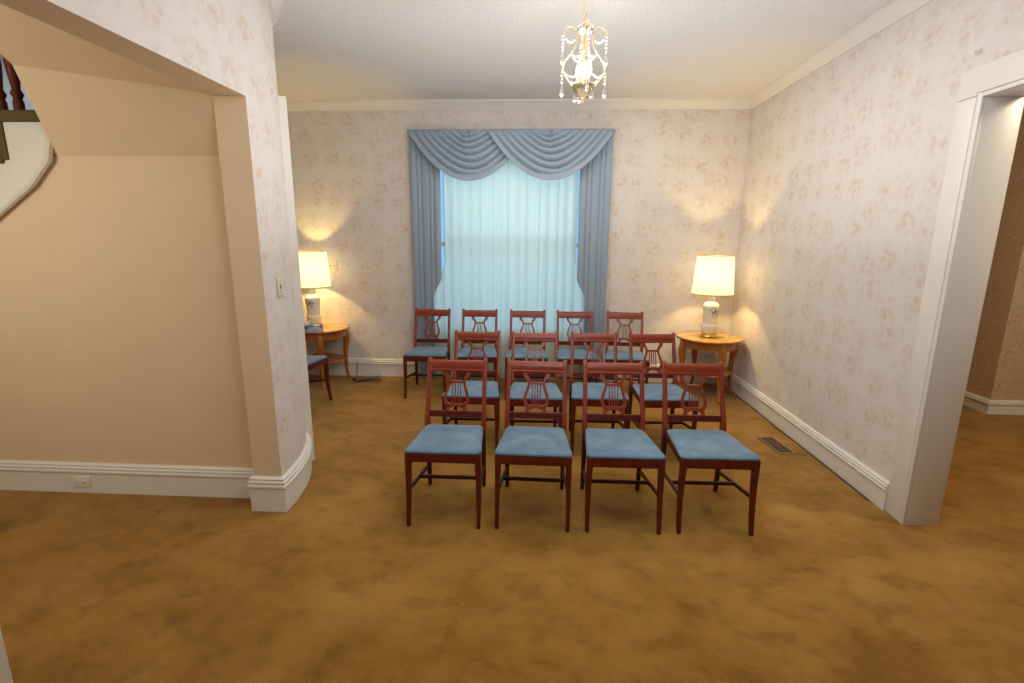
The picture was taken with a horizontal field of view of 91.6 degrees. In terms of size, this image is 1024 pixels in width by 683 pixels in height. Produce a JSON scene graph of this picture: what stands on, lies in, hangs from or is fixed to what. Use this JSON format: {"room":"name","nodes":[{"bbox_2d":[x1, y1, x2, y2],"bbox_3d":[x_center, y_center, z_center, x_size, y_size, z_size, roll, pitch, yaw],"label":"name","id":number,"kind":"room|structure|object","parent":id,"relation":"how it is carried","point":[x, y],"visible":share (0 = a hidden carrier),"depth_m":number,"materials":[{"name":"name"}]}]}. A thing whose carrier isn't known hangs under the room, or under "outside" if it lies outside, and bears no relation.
{"room":"funeral home parlor","nodes":[
{"label":"funeral home parlor","id":0,"kind":"room"},
{"bbox_2d":[0,54,33,109],"bbox_3d":[-4.233,-0.069,0.723,1.808,2.971,7.088,1,12,3],"label":"wall","id":1,"kind":"structure","parent":0,"point":[6,85],"depth_m":3.89,"materials":[{"name":"white paint"}]},
{"bbox_2d":[0,4,218,155],"bbox_3d":[-2.488,-1.296,2.291,1.962,0.728,0.755,1,12,3],"label":"ceiling","id":2,"kind":"structure","parent":0,"point":[88,99],"depth_m":2.53,"materials":[{"name":"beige paint"}]},
{"bbox_2d":[0,0,244,95],"bbox_3d":[-1.566,0.127,-0.108,0.165,2.971,5.656,1,12,3],"label":"wall","id":3,"kind":"structure","parent":0,"point":[196,44],"depth_m":1.99,"materials":[{"name":"paper"}]},
{"bbox_2d":[0,628,12,682],"bbox_3d":[-1.501,0.213,1.169,0.227,2.278,0.155,1,12,3],"label":"trim","id":4,"kind":"structure","parent":3,"relation":"attached to","point":[5,672],"depth_m":1.37,"materials":[{"name":"beige paint"}]},
{"bbox_2d":[267,0,281,26],"bbox_3d":[-1.609,-1.468,0.474,1.623,0.090,7.310,-2,12,-12],"label":"crown molding","id":5,"kind":"structure","parent":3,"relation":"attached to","point":[275,5],"depth_m":2.96,"materials":[{"name":"beige paint"}]},
{"bbox_2d":[247,433,311,511],"bbox_3d":[-1.415,0.827,3.260,0.230,0.216,0.720,1,12,3],"label":"baseboard","id":6,"kind":"object","parent":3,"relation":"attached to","point":[267,493],"visible":0.97,"depth_m":2.93,"materials":[{"name":"beige paint"}]},
{"bbox_2d":[0,156,252,467],"bbox_3d":[-3.217,-0.054,3.017,3.520,2.013,0.080,1,12,3],"label":"wall","id":7,"kind":"structure","parent":0,"point":[119,336],"depth_m":2.91,"materials":[{"name":"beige paint"}]},
{"bbox_2d":[0,57,54,216],"bbox_3d":[-3.229,-1.171,3.291,1.548,2.006,1.162,1,12,3],"label":"staircase","id":8,"kind":"structure","parent":7,"relation":"attached to","point":[26,151],"depth_m":2.72,"materials":[{"name":"white paint"}]},
{"bbox_2d":[0,460,253,497],"bbox_3d":[-3.243,0.846,3.150,3.488,0.195,0.032,1,12,3],"label":"baseboard","id":9,"kind":"structure","parent":7,"relation":"attached to","point":[52,476],"depth_m":3.10,"materials":[{"name":"beige paint"}]},
{"bbox_2d":[72,476,91,487],"bbox_3d":[-2.697,0.880,3.118,0.118,0.072,0.009,1,12,3],"label":"wall outlet","id":10,"kind":"object","parent":9,"relation":"attached to","point":[78,481],"visible":1,"depth_m":3.12,"materials":[{"name":"white plastic"}]},
{"bbox_2d":[213,0,305,476],"bbox_3d":[-2.186,-0.647,3.544,2.430,2.971,0.727,8,14,33],"label":"wall","id":11,"kind":"structure","parent":0,"point":[248,127],"depth_m":2.74,"materials":[{"name":"paper"}]},
{"bbox_2d":[276,276,283,296],"bbox_3d":[-1.329,-0.316,2.864,0.018,0.116,0.072,0,12,-4],"label":"light switch","id":12,"kind":"object","parent":11,"relation":"attached to","point":[278,279],"visible":1,"depth_m":2.85,"materials":[{"name":"beige plastic"}]},
{"bbox_2d":[278,95,314,460],"bbox_3d":[-1.885,-0.411,3.709,1.165,2.448,0.260,9,15,35],"label":"door frame","id":13,"kind":"structure","parent":11,"relation":"attached to","point":[282,99],"depth_m":3.31,"materials":[{"name":"beige paint"}]},
{"bbox_2d":[311,353,346,363],"bbox_3d":[-2.118,0.197,5.514,0.479,0.024,0.479,5,13,22],"label":"shelf","id":14,"kind":"object","parent":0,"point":[332,358],"depth_m":5.58,"materials":[{"name":"brown wood"}]},
{"bbox_2d":[0,375,1023,682],"bbox_3d":[1.204,1.239,2.162,12.800,0.096,10.240,1,12,3],"label":"floor","id":15,"kind":"structure","parent":0,"point":[827,586],"depth_m":2.42,"materials":[{"name":"brown carpet"}]},
{"bbox_2d":[307,355,332,399],"bbox_3d":[-2.121,0.199,4.721,0.617,0.833,0.426,3,12,12],"label":"dining chair","id":16,"kind":"object","parent":15,"relation":"on","point":[313,361],"visible":0.14,"depth_m":4.83,"materials":[{"name":"brown wood"}]},
{"bbox_2d":[305,323,352,389],"bbox_3d":[-2.118,0.145,5.503,0.662,0.616,0.662,-4,13,-22],"label":"side table","id":17,"kind":"object","parent":15,"relation":"on","point":[331,331],"visible":0.49,"depth_m":5.37,"materials":[{"name":"brown wood"}]},
{"bbox_2d":[304,320,322,332],"bbox_3d":[-2.099,-0.161,5.159,0.230,0.125,0.120,0,12,-1],"label":"tissue box","id":18,"kind":"object","parent":17,"relation":"on","point":[309,327],"visible":0.79,"depth_m":5.11,"materials":[{"name":"cardboard"}]},
{"bbox_2d":[298,250,330,323],"bbox_3d":[-2.166,-0.566,5.387,0.403,0.821,0.403,2,12,8],"label":"table lamp","id":19,"kind":"object","parent":17,"relation":"on","point":[314,269],"visible":0.83,"depth_m":5.24,"materials":[{"name":"white fabric"}]},
{"bbox_2d":[352,365,379,381],"bbox_3d":[-1.670,0.352,5.633,0.270,0.155,0.282,1,12,3],"label":"cord","id":20,"kind":"object","parent":15,"relation":"on","point":[353,379],"visible":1,"depth_m":5.61,"materials":[{"name":"black plastic"}]},
{"bbox_2d":[357,378,383,381],"bbox_3d":[-1.602,0.438,5.608,0.294,0.008,0.125,0,12,0],"label":"floor vent","id":21,"kind":"object","parent":15,"relation":"in","point":[363,379],"visible":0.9,"depth_m":5.60,"materials":[{"name":"beige metal"}]},
{"bbox_2d":[359,379,381,380],"bbox_3d":[-1.602,0.438,5.608,0.262,0.005,0.097,0,12,0],"label":"grille","id":22,"kind":"object","parent":21,"relation":"attached to","point":[359,379],"depth_m":5.63,"materials":[{"name":"brown metal"}]},
{"bbox_2d":[403,308,450,398],"bbox_3d":[-0.865,0.107,5.208,0.426,0.833,0.617,1,12,1],"label":"dining chair","id":23,"kind":"object","parent":15,"relation":"on","point":[417,354],"visible":0.93,"depth_m":5.27,"materials":[{"name":"brown wood"}]},
{"bbox_2d":[404,357,487,528],"bbox_3d":[-0.367,0.574,3.006,0.426,0.833,0.617,1,12,3],"label":"dining chair","id":24,"kind":"object","parent":15,"relation":"on","point":[436,443],"visible":1,"depth_m":2.99,"materials":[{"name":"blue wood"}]},
{"bbox_2d":[442,330,500,449],"bbox_3d":[-0.300,0.373,3.962,0.426,0.833,0.617,1,12,2],"label":"dining chair","id":25,"kind":"object","parent":15,"relation":"on","point":[474,388],"visible":0.7,"depth_m":3.96,"materials":[{"name":"brown wood"}]},
{"bbox_2d":[457,309,497,380],"bbox_3d":[-0.354,0.116,5.183,0.426,0.833,0.617,1,12,1],"label":"dining chair","id":26,"kind":"object","parent":15,"relation":"on","point":[491,353],"visible":0.66,"depth_m":5.33,"materials":[{"name":"brown wood"}]},
{"bbox_2d":[505,309,547,400],"bbox_3d":[0.154,0.125,5.158,0.426,0.833,0.617,1,12,3],"label":"dining chair","id":27,"kind":"object","parent":15,"relation":"on","point":[520,353],"visible":0.7,"depth_m":5.31,"materials":[{"name":"brown wood"}]},
{"bbox_2d":[495,358,572,531],"bbox_3d":[0.136,0.583,2.984,0.426,0.833,0.617,1,12,4],"label":"dining chair","id":28,"kind":"object","parent":15,"relation":"on","point":[518,445],"visible":1,"depth_m":2.95,"materials":[{"name":"brown wood"}]},
{"bbox_2d":[510,331,561,427],"bbox_3d":[0.178,0.385,3.926,0.426,0.833,0.617,1,12,2],"label":"dining chair","id":29,"kind":"object","parent":15,"relation":"on","point":[517,390],"visible":0.57,"depth_m":3.96,"materials":[{"name":"brown wood"}]},
{"bbox_2d":[556,310,598,382],"bbox_3d":[0.651,0.134,5.134,0.426,0.833,0.617,1,12,3],"label":"dining chair","id":30,"kind":"object","parent":15,"relation":"on","point":[563,354],"visible":0.51,"depth_m":5.28,"materials":[{"name":"brown wood"}]},
{"bbox_2d":[569,331,629,453],"bbox_3d":[0.664,0.387,3.934,0.426,0.833,0.617,1,12,2],"label":"dining chair","id":31,"kind":"object","parent":15,"relation":"on","point":[594,390],"visible":0.72,"depth_m":3.94,"materials":[{"name":"brown wood"}]},
{"bbox_2d":[580,360,665,534],"bbox_3d":[0.629,0.591,2.964,0.426,0.833,0.617,1,12,2],"label":"dining chair","id":32,"kind":"object","parent":15,"relation":"on","point":[603,447],"visible":1,"depth_m":2.94,"materials":[{"name":"brown wood"}]},
{"bbox_2d":[605,311,648,383],"bbox_3d":[1.161,0.143,5.111,0.426,0.833,0.617,2,12,8],"label":"dining chair","id":33,"kind":"object","parent":15,"relation":"on","point":[622,355],"visible":0.75,"depth_m":5.25,"materials":[{"name":"brown wood"}]},
{"bbox_2d":[628,332,698,429],"bbox_3d":[1.156,0.394,3.918,0.426,0.833,0.617,0,12,0],"label":"dining chair","id":34,"kind":"object","parent":15,"relation":"on","point":[652,392],"visible":0.75,"depth_m":4.06,"materials":[{"name":"brown wood"}]},
{"bbox_2d":[676,331,743,403],"bbox_3d":[2.022,0.249,5.169,0.662,0.616,0.662,-1,12,-7],"label":"side table","id":35,"kind":"object","parent":15,"relation":"on","point":[723,343],"visible":0.72,"depth_m":5.00,"materials":[{"name":"brown wood"}]},
{"bbox_2d":[691,363,732,377],"bbox_3d":[2.021,0.301,5.179,0.479,0.024,0.479,10,15,37],"label":"shelf","id":36,"kind":"object","parent":35,"relation":"attached to","point":[728,370],"depth_m":5.12,"materials":[{"name":"brown wood"}]},
{"bbox_2d":[691,255,734,337],"bbox_3d":[2.015,-0.453,5.011,0.403,0.821,0.403,-2,12,-11],"label":"table lamp","id":37,"kind":"object","parent":35,"relation":"on","point":[714,274],"visible":1,"depth_m":4.84,"materials":[{"name":"white fabric"}]},
{"bbox_2d":[661,361,760,535],"bbox_3d":[1.134,0.596,2.958,0.426,0.833,0.617,1,12,2],"label":"dining chair","id":38,"kind":"object","parent":15,"relation":"on","point":[717,450],"visible":0.98,"depth_m":2.93,"materials":[{"name":"brown wood"}]},
{"bbox_2d":[677,381,868,500],"bbox_3d":[2.221,0.511,4.362,0.443,0.443,2.607,-2,12,-10],"label":"cord","id":39,"kind":"object","parent":15,"relation":"on","point":[677,381],"visible":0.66,"depth_m":3.87,"materials":[{"name":"plastic"}]},
{"bbox_2d":[757,436,796,453],"bbox_3d":[2.089,0.819,3.939,0.139,0.008,0.330,0,12,-2],"label":"floor vent","id":40,"kind":"object","parent":15,"relation":"in","point":[772,442],"visible":1,"depth_m":3.92,"materials":[{"name":"beige metal"}]},
{"bbox_2d":[287,109,751,365],"bbox_3d":[-0.328,-1.049,5.527,5.651,2.971,0.160,1,12,3],"label":"wall","id":41,"kind":"structure","parent":0,"point":[678,175],"depth_m":5.34,"materials":[{"name":"paper"}]},
{"bbox_2d":[328,260,337,270],"bbox_3d":[-2.014,-0.847,5.565,0.116,0.116,0.018,1,12,3],"label":"light switch","id":42,"kind":"object","parent":41,"relation":"attached to","point":[332,264],"visible":0.91,"depth_m":5.57,"materials":[{"name":"beige plastic"}]},
{"bbox_2d":[407,129,615,180],"bbox_3d":[-0.021,-1.914,5.123,2.131,0.515,0.229,1,12,3],"label":"curtain valance","id":43,"kind":"object","parent":41,"relation":"attached to","point":[461,154],"visible":1,"depth_m":5.04,"materials":[{"name":"blue fabric"}]},
{"bbox_2d":[409,134,441,376],"bbox_3d":[-0.922,-0.872,5.425,0.318,2.610,0.038,1,12,3],"label":"drape","id":44,"kind":"object","parent":43,"relation":"hanging from","point":[425,176],"visible":0.73,"depth_m":5.37,"materials":[{"name":"blue fabric"}]},
{"bbox_2d":[435,160,583,379],"bbox_3d":[-0.022,-0.863,5.418,1.675,2.618,0.038,1,12,3],"label":"sheer curtain","id":45,"kind":"object","parent":43,"relation":"hanging from","point":[510,234],"visible":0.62,"depth_m":5.40,"materials":[{"name":"fabric"}]},
{"bbox_2d":[577,134,613,380],"bbox_3d":[0.862,-0.840,5.339,0.329,2.610,0.038,1,12,3],"label":"drape","id":46,"kind":"object","parent":43,"relation":"hanging from","point":[595,176],"visible":0.72,"depth_m":5.28,"materials":[{"name":"blue fabric"}]},
{"bbox_2d":[308,358,726,383],"bbox_3d":[-0.360,0.324,5.718,5.523,0.205,0.032,1,12,3],"label":"baseboard","id":47,"kind":"structure","parent":41,"relation":"attached to","point":[366,366],"depth_m":5.77,"materials":[{"name":"beige paint"}]},
{"bbox_2d":[286,98,750,110],"bbox_3d":[-0.338,-2.436,5.120,5.523,0.090,0.067,1,12,3],"label":"crown molding","id":48,"kind":"structure","parent":41,"relation":"attached to","point":[607,103],"depth_m":5.09,"materials":[{"name":"beige paint"}]},
{"bbox_2d":[272,0,894,99],"bbox_3d":[1.228,-1.762,1.530,12.800,0.096,10.240,1,12,3],"label":"ceiling","id":49,"kind":"structure","parent":0,"point":[324,49],"depth_m":3.62,"materials":[{"name":"white paint"}]},
{"bbox_2d":[559,0,607,103],"bbox_3d":[0.411,-1.677,2.818,0.199,0.612,0.200,11,16,41],"label":"chandelier","id":50,"kind":"object","parent":49,"relation":"hanging from","point":[582,90],"visible":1,"depth_m":2.82,"materials":[{"name":"glass"}]},
{"bbox_2d":[577,58,582,82],"bbox_3d":[0.386,-1.524,2.824,0.033,0.155,0.033,1,12,3],"label":"candle","id":51,"kind":"object","parent":50,"relation":"on","point":[580,66],"depth_m":2.81,"materials":[{"name":"white wax"}]},
{"bbox_2d":[586,58,591,82],"bbox_3d":[0.436,-1.524,2.826,0.033,0.155,0.033,1,12,3],"label":"candle","id":52,"kind":"object","parent":50,"relation":"on","point":[590,66],"depth_m":2.81,"materials":[{"name":"white wax"}]},
{"bbox_2d":[726,0,1023,481],"bbox_3d":[2.279,-0.102,1.128,0.176,2.971,8.560,1,12,3],"label":"wall","id":53,"kind":"structure","parent":0,"point":[846,164],"depth_m":3.35,"materials":[{"name":"paper"}]},
{"bbox_2d":[724,373,888,510],"bbox_3d":[2.314,0.658,4.295,0.032,0.179,2.678,1,12,3],"label":"baseboard","id":54,"kind":"structure","parent":53,"relation":"attached to","point":[873,486],"depth_m":3.68,"materials":[{"name":"beige paint"}]},
{"bbox_2d":[749,0,932,108],"bbox_3d":[2.169,-1.514,0.837,0.067,0.090,8.560,1,12,3],"label":"crown molding","id":55,"kind":"structure","parent":53,"relation":"attached to","point":[897,10],"depth_m":3.46,"materials":[{"name":"beige paint"}]},
{"bbox_2d":[885,49,1023,525],"bbox_3d":[2.295,0.074,1.606,0.215,2.429,2.346,1,12,3],"label":"door frame","id":56,"kind":"structure","parent":53,"relation":"attached to","point":[989,108],"depth_m":2.59,"materials":[{"name":"beige paint"}]},
{"bbox_2d":[973,47,980,55],"bbox_3d":[2.264,-1.412,2.420,0.035,0.040,0.022,-4,13,-21],"label":"wall hook","id":57,"kind":"object","parent":53,"relation":"attached to","point":[978,50],"visible":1,"depth_m":2.42,"materials":[{"name":"white plastic"}]},
{"bbox_2d":[966,107,1023,400],"bbox_3d":[4.925,-0.194,1.666,5.245,2.971,10.112,1,12,3],"label":"wall","id":58,"kind":"structure","parent":0,"point":[996,372],"depth_m":4.59,"materials":[{"name":"brown paper"}]},
{"bbox_2d":[963,391,1023,414],"bbox_3d":[4.903,0.456,5.461,5.408,0.136,1.833,10,15,37],"label":"baseboard","id":59,"kind":"structure","parent":58,"relation":"attached to","point":[984,405],"depth_m":4.67,"materials":[{"name":"beige paint"}]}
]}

